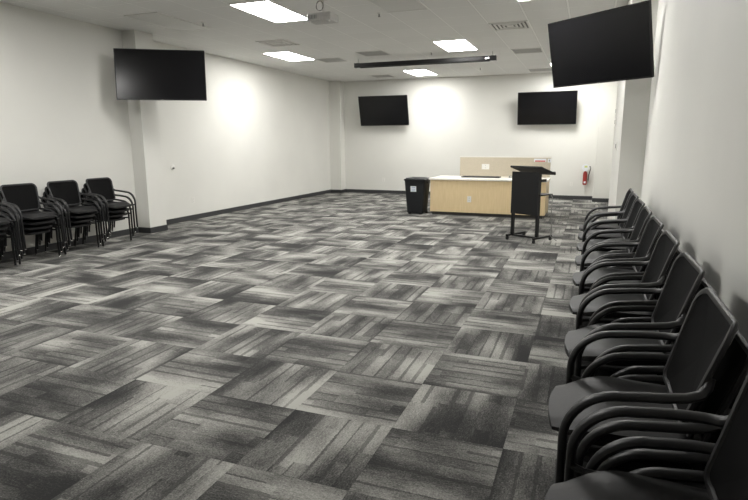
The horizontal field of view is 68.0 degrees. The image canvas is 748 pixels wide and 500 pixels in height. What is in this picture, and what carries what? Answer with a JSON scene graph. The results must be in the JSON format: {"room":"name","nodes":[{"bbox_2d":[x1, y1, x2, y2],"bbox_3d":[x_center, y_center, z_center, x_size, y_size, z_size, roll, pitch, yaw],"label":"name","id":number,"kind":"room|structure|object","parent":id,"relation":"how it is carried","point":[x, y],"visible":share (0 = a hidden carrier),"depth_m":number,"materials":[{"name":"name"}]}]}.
{"room":"conference room","nodes":[
{"label":"conference room","id":0,"kind":"room"},
{"bbox_2d":[0,2,137,251],"bbox_3d":[-6.169,-1.035,4.708,0.185,3.400,10.600,4,12,21],"label":"wall","id":1,"kind":"structure","parent":0,"point":[62,117],"depth_m":8.22,"materials":[{"name":"white paint"}]},
{"bbox_2d":[122,29,166,227],"bbox_3d":[-4.079,-2.013,9.707,0.455,3.400,0.410,4,12,21],"label":"column","id":2,"kind":"structure","parent":0,"point":[143,114],"depth_m":9.62,"materials":[{"name":"white paint"}]},
{"bbox_2d":[113,48,206,100],"bbox_3d":[-3.480,-2.870,9.201,1.380,0.790,0.716,-2,11,-10],"label":"television","id":3,"kind":"object","parent":2,"relation":"attached to","point":[140,74],"visible":1,"depth_m":8.89,"materials":[{"name":"black plastic"}]},
{"bbox_2d":[153,41,329,219],"bbox_3d":[-4.779,-1.823,8.741,0.150,3.400,19.270,4,12,21],"label":"wall","id":4,"kind":"structure","parent":0,"point":[260,133],"depth_m":12.93,"materials":[{"name":"white paint"}]},
{"bbox_2d":[2,189,345,259],"bbox_3d":[-4.486,-0.183,8.948,0.467,0.100,19.270,4,12,21],"label":"baseboard","id":5,"kind":"structure","parent":4,"relation":"attached to","point":[7,255],"depth_m":10.84,"materials":[{"name":"grey plastic"}]},
{"bbox_2d":[0,192,608,499],"bbox_3d":[-0.867,0.168,7.608,8.515,0.100,19.570,4,12,21],"label":"floor","id":6,"kind":"structure","parent":0,"point":[346,345],"depth_m":4.18,"materials":[{"name":"carpet"}]},
{"bbox_2d":[0,224,16,266],"bbox_3d":[-4.942,-0.154,6.923,0.514,0.818,0.614,5,12,24],"label":"armchair","id":7,"kind":"object","parent":6,"relation":"on","point":[2,237],"visible":0.76,"depth_m":7.10,"materials":[{"name":"black plastic"}]},
{"bbox_2d":[0,214,18,261],"bbox_3d":[-4.895,-0.221,6.892,0.514,0.818,0.614,5,12,24],"label":"armchair","id":8,"kind":"object","parent":7,"relation":"on","point":[2,232],"visible":0.94,"depth_m":7.07,"materials":[{"name":"black plastic"}]},
{"bbox_2d":[0,208,20,255],"bbox_3d":[-4.850,-0.286,6.859,0.514,0.818,0.614,5,12,24],"label":"armchair","id":9,"kind":"object","parent":8,"relation":"on","point":[5,226],"visible":0.97,"depth_m":7.03,"materials":[{"name":"black plastic"}]},
{"bbox_2d":[0,202,22,250],"bbox_3d":[-4.805,-0.352,6.824,0.514,0.818,0.614,5,12,25],"label":"armchair","id":10,"kind":"object","parent":9,"relation":"on","point":[3,221],"visible":1,"depth_m":6.99,"materials":[{"name":"black metal"}]},
{"bbox_2d":[0,216,60,264],"bbox_3d":[-4.710,-0.271,7.520,0.514,0.818,0.614,5,12,23],"label":"armchair","id":11,"kind":"object","parent":6,"relation":"on","point":[45,230],"visible":0.33,"depth_m":7.50,"materials":[{"name":"black plastic"}]},
{"bbox_2d":[0,200,62,259],"bbox_3d":[-4.664,-0.337,7.487,0.514,0.818,0.614,5,12,24],"label":"armchair","id":12,"kind":"object","parent":11,"relation":"on","point":[46,225],"visible":0.38,"depth_m":7.44,"materials":[{"name":"black plastic"}]},
{"bbox_2d":[0,191,64,254],"bbox_3d":[-4.616,-0.404,7.458,0.514,0.818,0.614,5,12,24],"label":"armchair","id":13,"kind":"object","parent":12,"relation":"on","point":[48,220],"visible":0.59,"depth_m":7.36,"materials":[{"name":"black metal"}]},
{"bbox_2d":[0,183,65,249],"bbox_3d":[-4.574,-0.469,7.419,0.514,0.818,0.614,5,12,24],"label":"armchair","id":14,"kind":"object","parent":13,"relation":"on","point":[24,197],"visible":0.88,"depth_m":7.45,"materials":[{"name":"black fabric"}]},
{"bbox_2d":[41,196,99,254],"bbox_3d":[-4.469,-0.392,8.138,0.514,0.818,0.614,4,12,21],"label":"armchair","id":15,"kind":"object","parent":6,"relation":"on","point":[82,224],"visible":0.33,"depth_m":8.07,"materials":[{"name":"black metal"}]},
{"bbox_2d":[43,191,101,250],"bbox_3d":[-4.422,-0.458,8.107,0.514,0.818,0.614,4,12,22],"label":"armchair","id":16,"kind":"object","parent":15,"relation":"on","point":[86,219],"visible":0.41,"depth_m":8.00,"materials":[{"name":"black metal"}]},
{"bbox_2d":[45,187,103,245],"bbox_3d":[-4.377,-0.524,8.073,0.514,0.818,0.614,4,12,21],"label":"armchair","id":17,"kind":"object","parent":16,"relation":"on","point":[90,214],"visible":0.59,"depth_m":7.95,"materials":[{"name":"black metal"}]},
{"bbox_2d":[47,180,105,240],"bbox_3d":[-4.330,-0.591,8.044,0.514,0.818,0.614,4,12,22],"label":"armchair","id":18,"kind":"object","parent":17,"relation":"on","point":[67,193],"visible":0.9,"depth_m":8.07,"materials":[{"name":"black fabric"}]},
{"bbox_2d":[80,192,131,246],"bbox_3d":[-4.236,-0.509,8.736,0.514,0.818,0.614,4,12,20],"label":"armchair","id":19,"kind":"object","parent":6,"relation":"on","point":[111,219],"visible":0.27,"depth_m":8.64,"materials":[{"name":"black metal"}]},
{"bbox_2d":[81,188,133,242],"bbox_3d":[-4.189,-0.576,8.707,0.514,0.818,0.614,4,12,19],"label":"armchair","id":20,"kind":"object","parent":19,"relation":"on","point":[118,214],"visible":0.4,"depth_m":8.61,"materials":[{"name":"black metal"}]},
{"bbox_2d":[83,183,135,238],"bbox_3d":[-4.142,-0.642,8.676,0.514,0.818,0.614,4,12,20],"label":"armchair","id":21,"kind":"object","parent":20,"relation":"on","point":[111,210],"visible":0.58,"depth_m":8.55,"materials":[{"name":"black metal"}]},
{"bbox_2d":[86,177,137,233],"bbox_3d":[-4.094,-0.709,8.648,0.514,0.818,0.614,4,12,20],"label":"armchair","id":22,"kind":"object","parent":21,"relation":"on","point":[103,188],"visible":0.88,"depth_m":8.67,"materials":[{"name":"black plastic"}]},
{"bbox_2d":[404,177,429,213],"bbox_3d":[0.963,-1.211,12.314,0.558,0.800,0.454,5,12,24],"label":"waste bin","id":23,"kind":"object","parent":6,"relation":"on","point":[416,188],"visible":0.93,"depth_m":12.15,"materials":[{"name":"black plastic"}]},
{"bbox_2d":[429,156,550,218],"bbox_3d":[2.549,-1.411,12.167,2.480,1.240,1.095,4,12,21],"label":"desk","id":24,"kind":"object","parent":6,"relation":"on","point":[449,195],"visible":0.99,"depth_m":11.95,"materials":[{"name":"brown wood"}]},
{"bbox_2d":[461,176,500,177],"bbox_3d":[2.364,-1.617,12.235,0.840,0.028,0.260,4,12,21],"label":"tray","id":25,"kind":"object","parent":24,"relation":"on","point":[461,176],"visible":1,"depth_m":12.12,"materials":[{"name":"black plastic"}]},
{"bbox_2d":[482,164,488,168],"bbox_3d":[2.543,-1.899,12.630,0.170,0.120,0.006,4,12,21],"label":"outlet","id":26,"kind":"object","parent":24,"relation":"attached to","point":[484,166],"depth_m":12.63,"materials":[{"name":"white plastic"}]},
{"bbox_2d":[429,175,550,181],"bbox_3d":[2.542,-1.563,12.121,2.480,0.035,1.060,4,12,21],"label":"countertop","id":27,"kind":"structure","parent":24,"relation":"on","point":[442,177],"depth_m":11.89,"materials":[{"name":"white laminate"}]},
{"bbox_2d":[506,165,556,243],"bbox_3d":[2.535,-0.743,8.851,0.516,1.194,0.659,-9,14,-39],"label":"lectern","id":28,"kind":"object","parent":6,"relation":"on","point":[526,194],"visible":1,"depth_m":8.73,"materials":[{"name":"black laminate"}]},
{"bbox_2d":[539,193,552,195],"bbox_3d":[2.538,-0.895,8.857,0.350,0.020,0.500,-9,14,-39],"label":"shelf","id":29,"kind":"object","parent":28,"relation":"attached to","point":[540,194],"depth_m":8.67,"materials":[{"name":"black metal"}]},
{"bbox_2d":[661,479,706,489],"bbox_3d":[1.009,0.807,1.892,0.514,0.818,0.614,4,12,21],"label":"armchair","id":30,"kind":"object","parent":6,"relation":"on","point":[698,485],"visible":0.02,"depth_m":1.59,"materials":[{"name":"black plastic"}]},
{"bbox_2d":[583,374,742,471],"bbox_3d":[0.963,0.720,1.896,0.514,0.818,0.614,4,12,21],"label":"armchair","id":31,"kind":"object","parent":30,"relation":"on","point":[619,458],"visible":0.17,"depth_m":1.62,"materials":[{"name":"black plastic"}]},
{"bbox_2d":[567,330,747,477],"bbox_3d":[0.916,0.635,1.898,0.514,0.818,0.614,4,12,21],"label":"armchair","id":32,"kind":"object","parent":31,"relation":"on","point":[732,370],"visible":0.29,"depth_m":1.67,"materials":[{"name":"black plastic"}]},
{"bbox_2d":[548,287,738,482],"bbox_3d":[0.868,0.550,1.896,0.514,0.818,0.614,4,12,21],"label":"armchair","id":33,"kind":"object","parent":32,"relation":"on","point":[708,329],"visible":0.8,"depth_m":1.82,"materials":[{"name":"black fabric"}]},
{"bbox_3d":[0.795,0.926,1.282,0.515,0.818,0.614,4,12,21],"label":"armchair","id":34,"kind":"object","parent":6,"relation":"on","visible":0},
{"bbox_2d":[586,436,715,469],"bbox_3d":[0.701,0.755,1.284,0.514,0.818,0.614,4,12,21],"label":"armchair","id":35,"kind":"object","parent":34,"relation":"on","point":[613,447],"visible":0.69,"depth_m":1.52,"materials":[{"name":"black plastic"}]},
{"bbox_2d":[544,374,747,499],"bbox_3d":[0.653,0.669,1.283,0.514,0.818,0.614,4,12,21],"label":"armchair","id":36,"kind":"object","parent":35,"relation":"on","point":[726,469],"visible":1,"depth_m":1.42,"materials":[{"name":"black plastic"}]},
{"bbox_2d":[628,467,704,483],"bbox_3d":[0.748,0.840,1.284,0.514,0.818,0.614,4,12,21],"label":"armchair","id":37,"kind":"object","parent":34,"relation":"on","point":[673,474],"visible":0.46,"depth_m":1.51,"materials":[{"name":"black plastic"}]},
{"bbox_3d":[1.278,0.686,2.508,0.514,0.818,0.614,4,12,20],"label":"armchair","id":38,"kind":"object","parent":6,"relation":"on","visible":0},
{"bbox_2d":[610,366,664,377],"bbox_3d":[1.230,0.601,2.506,0.514,0.818,0.614,4,12,20],"label":"armchair","id":39,"kind":"object","parent":38,"relation":"on","point":[633,369],"visible":0.08,"depth_m":2.22,"materials":[{"name":"black plastic"}]},
{"bbox_2d":[581,278,717,384],"bbox_3d":[1.182,0.516,2.505,0.514,0.818,0.614,4,12,20],"label":"armchair","id":40,"kind":"object","parent":39,"relation":"on","point":[704,284],"visible":0.16,"depth_m":2.37,"materials":[{"name":"black plastic"}]},
{"bbox_2d":[564,252,704,381],"bbox_3d":[1.137,0.429,2.511,0.514,0.818,0.614,4,12,20],"label":"armchair","id":41,"kind":"object","parent":40,"relation":"on","point":[685,276],"visible":0.69,"depth_m":2.44,"materials":[{"name":"black plastic"}]},
{"bbox_3d":[1.517,0.566,3.120,0.515,0.818,0.614,4,12,20],"label":"armchair","id":42,"kind":"object","parent":6,"relation":"on","visible":0},
{"bbox_2d":[610,317,650,322],"bbox_3d":[1.470,0.481,3.121,0.514,0.818,0.614,4,12,20],"label":"armchair","id":43,"kind":"object","parent":42,"relation":"on","point":[626,319],"visible":0.06,"depth_m":2.83,"materials":[{"name":"black plastic"}]},
{"bbox_2d":[569,230,679,323],"bbox_3d":[1.375,0.309,3.123,0.514,0.818,0.614,4,12,20],"label":"armchair","id":44,"kind":"object","parent":43,"relation":"on","point":[654,276],"visible":0.57,"depth_m":3.08,"materials":[{"name":"black plastic"}]},
{"bbox_2d":[582,248,681,325],"bbox_3d":[1.421,0.396,3.120,0.514,0.818,0.614,4,12,20],"label":"armchair","id":45,"kind":"object","parent":43,"relation":"on","point":[629,277],"visible":0.18,"depth_m":3.06,"materials":[{"name":"black plastic"}]},
{"bbox_3d":[1.752,0.448,3.725,0.514,0.818,0.614,4,12,19],"label":"armchair","id":46,"kind":"object","parent":6,"relation":"on","visible":0},
{"bbox_2d":[615,267,632,269],"bbox_3d":[1.704,0.363,3.724,0.514,0.818,0.614,4,12,20],"label":"armchair","id":47,"kind":"object","parent":46,"relation":"on","point":[628,268],"visible":0.02,"depth_m":3.94,"materials":[{"name":"black plastic"}]},
{"bbox_2d":[584,229,663,292],"bbox_3d":[1.658,0.277,3.727,0.514,0.818,0.614,4,12,20],"label":"armchair","id":48,"kind":"object","parent":47,"relation":"on","point":[662,230],"visible":0.07,"depth_m":3.69,"materials":[{"name":"black plastic"}]},
{"bbox_2d":[573,216,663,316],"bbox_3d":[1.611,0.191,3.728,0.514,0.818,0.614,4,12,20],"label":"armchair","id":49,"kind":"object","parent":48,"relation":"on","point":[654,226],"visible":0.53,"depth_m":3.72,"materials":[{"name":"black plastic"}]},
{"bbox_3d":[1.980,0.334,4.310,0.515,0.818,0.614,4,12,21],"label":"armchair","id":50,"kind":"object","parent":6,"relation":"on","visible":0},
{"bbox_2d":[608,251,631,267],"bbox_3d":[1.935,0.247,4.317,0.514,0.818,0.614,4,12,21],"label":"armchair","id":51,"kind":"object","parent":50,"relation":"on","point":[612,251],"visible":0.03,"depth_m":4.05,"materials":[{"name":"black plastic"}]},
{"bbox_2d":[584,240,636,266],"bbox_3d":[1.888,0.161,4.317,0.514,0.818,0.614,4,12,21],"label":"armchair","id":52,"kind":"object","parent":51,"relation":"on","point":[615,240],"visible":0.05,"depth_m":4.05,"materials":[{"name":"black plastic"}]},
{"bbox_2d":[575,206,651,269],"bbox_3d":[1.840,0.076,4.317,0.514,0.818,0.614,4,12,21],"label":"armchair","id":53,"kind":"object","parent":52,"relation":"on","point":[644,216],"visible":0.47,"depth_m":4.34,"materials":[{"name":"black plastic"}]},
{"bbox_3d":[2.203,0.221,4.882,0.514,0.818,0.614,4,12,19],"label":"armchair","id":54,"kind":"object","parent":6,"relation":"on","visible":0},
{"bbox_2d":[591,234,628,251],"bbox_3d":[2.108,0.051,4.883,0.514,0.818,0.614,4,12,19],"label":"armchair","id":55,"kind":"object","parent":54,"relation":"on","point":[599,234],"visible":0.02,"depth_m":4.59,"materials":[{"name":"black plastic"}]},
{"bbox_2d":[577,199,644,254],"bbox_3d":[2.059,-0.035,4.880,0.514,0.818,0.614,4,12,20],"label":"armchair","id":56,"kind":"object","parent":55,"relation":"on","point":[639,204],"visible":0.46,"depth_m":4.91,"materials":[{"name":"black plastic"}]},
{"bbox_3d":[2.415,0.115,5.428,0.515,0.818,0.614,4,12,21],"label":"armchair","id":57,"kind":"object","parent":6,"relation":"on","visible":0},
{"bbox_3d":[2.370,0.028,5.435,0.515,0.818,0.614,4,12,21],"label":"armchair","id":58,"kind":"object","parent":57,"relation":"on","visible":0},
{"bbox_2d":[578,193,638,239],"bbox_3d":[2.276,-0.143,5.436,0.514,0.818,0.614,4,12,20],"label":"armchair","id":59,"kind":"object","parent":58,"relation":"on","point":[634,196],"visible":0.5,"depth_m":5.46,"materials":[{"name":"black plastic"}]},
{"bbox_2d":[590,207,643,229],"bbox_3d":[2.321,-0.057,5.431,0.514,0.818,0.614,4,12,20],"label":"armchair","id":60,"kind":"object","parent":58,"relation":"on","point":[594,226],"visible":0.02,"depth_m":5.69,"materials":[{"name":"black plastic"}]},
{"bbox_3d":[2.630,0.007,5.980,0.515,0.818,0.614,4,12,21],"label":"armchair","id":61,"kind":"object","parent":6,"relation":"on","visible":0},
{"bbox_3d":[2.583,-0.079,5.981,0.515,0.818,0.614,4,12,21],"label":"armchair","id":62,"kind":"object","parent":61,"relation":"on","visible":0},
{"bbox_2d":[591,215,617,227],"bbox_3d":[2.535,-0.165,5.981,0.514,0.818,0.614,4,12,21],"label":"armchair","id":63,"kind":"object","parent":62,"relation":"on","point":[597,217],"visible":0.06,"depth_m":6.23,"materials":[{"name":"black plastic"}]},
{"bbox_2d":[579,188,633,230],"bbox_3d":[2.489,-0.250,5.983,0.514,0.818,0.614,4,12,21],"label":"armchair","id":64,"kind":"object","parent":63,"relation":"on","point":[630,191],"visible":0.51,"depth_m":6.00,"materials":[{"name":"black plastic"}]},
{"bbox_2d":[0,0,628,81],"bbox_3d":[-0.877,-3.267,6.939,8.515,0.100,19.570,4,12,21],"label":"ceiling","id":65,"kind":"structure","parent":0,"point":[233,32],"depth_m":9.25,"materials":[{"name":"tile"}]},
{"bbox_2d":[124,12,209,30],"bbox_3d":[-3.166,-3.521,8.572,0.610,0.012,1.220,4,12,21],"label":"recessed light","id":66,"kind":"object","parent":65,"relation":"in","point":[156,18],"visible":1,"depth_m":8.50,"materials":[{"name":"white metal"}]},
{"bbox_2d":[229,0,306,22],"bbox_3d":[-1.456,-3.401,7.930,0.610,0.012,1.220,4,12,21],"label":"recessed light","id":67,"kind":"object","parent":65,"relation":"in","point":[266,9],"visible":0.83,"depth_m":7.87,"materials":[{"name":"white plastic"}]},
{"bbox_2d":[255,39,299,46],"bbox_3d":[-1.802,-3.878,10.398,0.600,0.016,0.600,4,12,21],"label":"ceiling vent","id":68,"kind":"object","parent":65,"relation":"in","point":[281,42],"visible":1,"depth_m":10.37,"materials":[{"name":"white metal"}]},
{"bbox_2d":[262,51,313,60],"bbox_3d":[-1.827,-4.194,12.009,0.610,0.012,1.220,4,12,21],"label":"recessed light","id":69,"kind":"object","parent":65,"relation":"in","point":[286,55],"visible":1,"depth_m":11.99,"materials":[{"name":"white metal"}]},
{"bbox_2d":[307,0,337,24],"bbox_3d":[-0.671,-3.142,7.318,0.340,0.292,0.290,4,12,21],"label":"projector","id":70,"kind":"object","parent":65,"relation":"attached to","point":[318,18],"visible":1,"depth_m":7.23,"materials":[{"name":"grey plastic"}]},
{"bbox_2d":[314,57,348,62],"bbox_3d":[-0.953,-4.308,12.578,0.600,0.010,0.600,4,12,21],"label":"ceiling vent","id":71,"kind":"object","parent":65,"relation":"in","point":[326,60],"visible":1,"depth_m":12.61,"materials":[{"name":"white metal"}]},
{"bbox_2d":[355,50,391,56],"bbox_3d":[-0.009,-4.130,11.647,0.600,0.010,0.600,4,12,21],"label":"ceiling vent","id":72,"kind":"object","parent":65,"relation":"in","point":[380,52],"visible":1,"depth_m":11.64,"materials":[{"name":"white metal"}]},
{"bbox_2d":[369,74,395,77],"bbox_3d":[0.244,-4.910,15.654,0.600,0.010,0.600,4,12,21],"label":"ceiling vent","id":73,"kind":"object","parent":65,"relation":"in","point":[386,75],"visible":1,"depth_m":15.71,"materials":[{"name":"white metal"}]},
{"bbox_2d":[368,0,427,12],"bbox_3d":[0.253,-3.281,7.288,0.610,0.012,1.220,4,12,21],"label":"recessed light","id":74,"kind":"object","parent":65,"relation":"in","point":[389,6],"visible":1,"depth_m":7.55,"materials":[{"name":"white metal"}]},
{"bbox_2d":[403,69,436,75],"bbox_3d":[1.256,-4.764,14.897,0.610,0.012,1.220,4,12,21],"label":"recessed light","id":75,"kind":"object","parent":65,"relation":"in","point":[423,72],"visible":1,"depth_m":14.82,"materials":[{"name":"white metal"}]},
{"bbox_2d":[354,51,496,67],"bbox_3d":[1.046,-4.100,11.967,3.164,0.197,0.110,4,12,21],"label":"screen housing","id":76,"kind":"object","parent":65,"relation":"hanging from","point":[492,57],"visible":1,"depth_m":11.89,"materials":[{"name":"metal"}]},
{"bbox_2d":[433,39,477,51],"bbox_3d":[1.591,-3.954,10.726,0.610,0.012,1.220,4,12,21],"label":"recessed light","id":77,"kind":"object","parent":65,"relation":"in","point":[460,44],"visible":1,"depth_m":10.69,"materials":[{"name":"white plastic"}]},
{"bbox_2d":[488,20,530,30],"bbox_3d":[2.187,-3.599,8.900,0.600,0.016,0.600,4,12,21],"label":"ceiling vent","id":78,"kind":"object","parent":65,"relation":"in","point":[512,25],"visible":1,"depth_m":8.86,"materials":[{"name":"white metal"}]},
{"bbox_2d":[511,47,543,53],"bbox_3d":[3.145,-4.083,11.360,0.600,0.010,0.600,4,12,21],"label":"ceiling vent","id":79,"kind":"object","parent":65,"relation":"in","point":[524,50],"visible":1,"depth_m":11.32,"materials":[{"name":"white metal"}]},
{"bbox_2d":[528,68,551,71],"bbox_3d":[4.320,-4.674,14.380,0.600,0.010,0.600,4,12,21],"label":"ceiling vent","id":80,"kind":"object","parent":65,"relation":"in","point":[535,69],"visible":0.88,"depth_m":14.30,"materials":[{"name":"white metal"}]},
{"bbox_2d":[329,81,344,189],"bbox_3d":[-1.152,-3.506,17.335,0.375,3.400,0.320,4,12,21],"label":"column","id":81,"kind":"structure","parent":0,"point":[336,88],"depth_m":17.19,"materials":[{"name":"white paint"}]},
{"bbox_2d":[344,72,600,195],"bbox_3d":[2.594,-3.291,16.175,8.515,3.400,0.150,4,12,21],"label":"wall","id":82,"kind":"structure","parent":0,"point":[450,118],"depth_m":16.03,"materials":[{"name":"white paint"}]},
{"bbox_2d":[358,95,408,125],"bbox_3d":[0.312,-4.165,16.586,1.535,0.857,0.409,4,12,21],"label":"television","id":83,"kind":"object","parent":82,"relation":"attached to","point":[388,109],"visible":1,"depth_m":16.49,"materials":[{"name":"black plastic"}]},
{"bbox_2d":[346,189,591,199],"bbox_3d":[2.525,-1.660,16.433,7.346,0.100,0.012,4,12,21],"label":"baseboard","id":84,"kind":"structure","parent":82,"relation":"attached to","point":[347,190],"depth_m":17.07,"materials":[{"name":"grey plastic"}]},
{"bbox_2d":[517,90,577,124],"bbox_3d":[4.680,-3.834,14.990,1.530,0.859,0.341,4,12,22],"label":"television","id":85,"kind":"object","parent":82,"relation":"attached to","point":[547,107],"visible":1,"depth_m":14.91,"materials":[{"name":"black plastic"}]},
{"bbox_2d":[582,164,590,184],"bbox_3d":[5.740,-2.040,14.969,0.193,0.565,0.239,10,15,41],"label":"fire extinguisher","id":86,"kind":"object","parent":82,"relation":"attached to","point":[585,167],"visible":1,"depth_m":14.96,"materials":[{"name":"red metal"}]},
{"bbox_2d":[593,81,617,197],"bbox_3d":[6.092,-2.978,14.510,0.470,3.400,0.520,4,12,21],"label":"column","id":87,"kind":"structure","parent":0,"point":[608,90],"depth_m":14.30,"materials":[{"name":"white paint"}]},
{"bbox_2d":[592,196,608,201],"bbox_3d":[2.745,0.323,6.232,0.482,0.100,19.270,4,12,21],"label":"baseboard","id":88,"kind":"structure","parent":87,"relation":"attached to","point":[593,199],"depth_m":14.59,"materials":[{"name":"grey plastic"}]},
{"bbox_2d":[607,0,658,219],"bbox_3d":[3.607,-1.678,7.866,0.280,3.400,2.400,4,12,21],"label":"column","id":89,"kind":"structure","parent":0,"point":[633,96],"depth_m":6.81,"materials":[{"name":"white paint"}]},
{"bbox_2d":[548,0,653,87],"bbox_3d":[2.808,-2.363,6.555,0.706,0.769,1.360,-7,13,-30],"label":"television","id":90,"kind":"object","parent":89,"relation":"attached to","point":[615,44],"visible":1,"depth_m":6.34,"materials":[{"name":"black plastic"}]},
{"bbox_2d":[641,0,747,341],"bbox_3d":[3.035,-1.276,5.806,0.150,3.400,19.270,4,12,21],"label":"wall","id":91,"kind":"structure","parent":0,"point":[695,181],"depth_m":3.31,"materials":[{"name":"white paint"}]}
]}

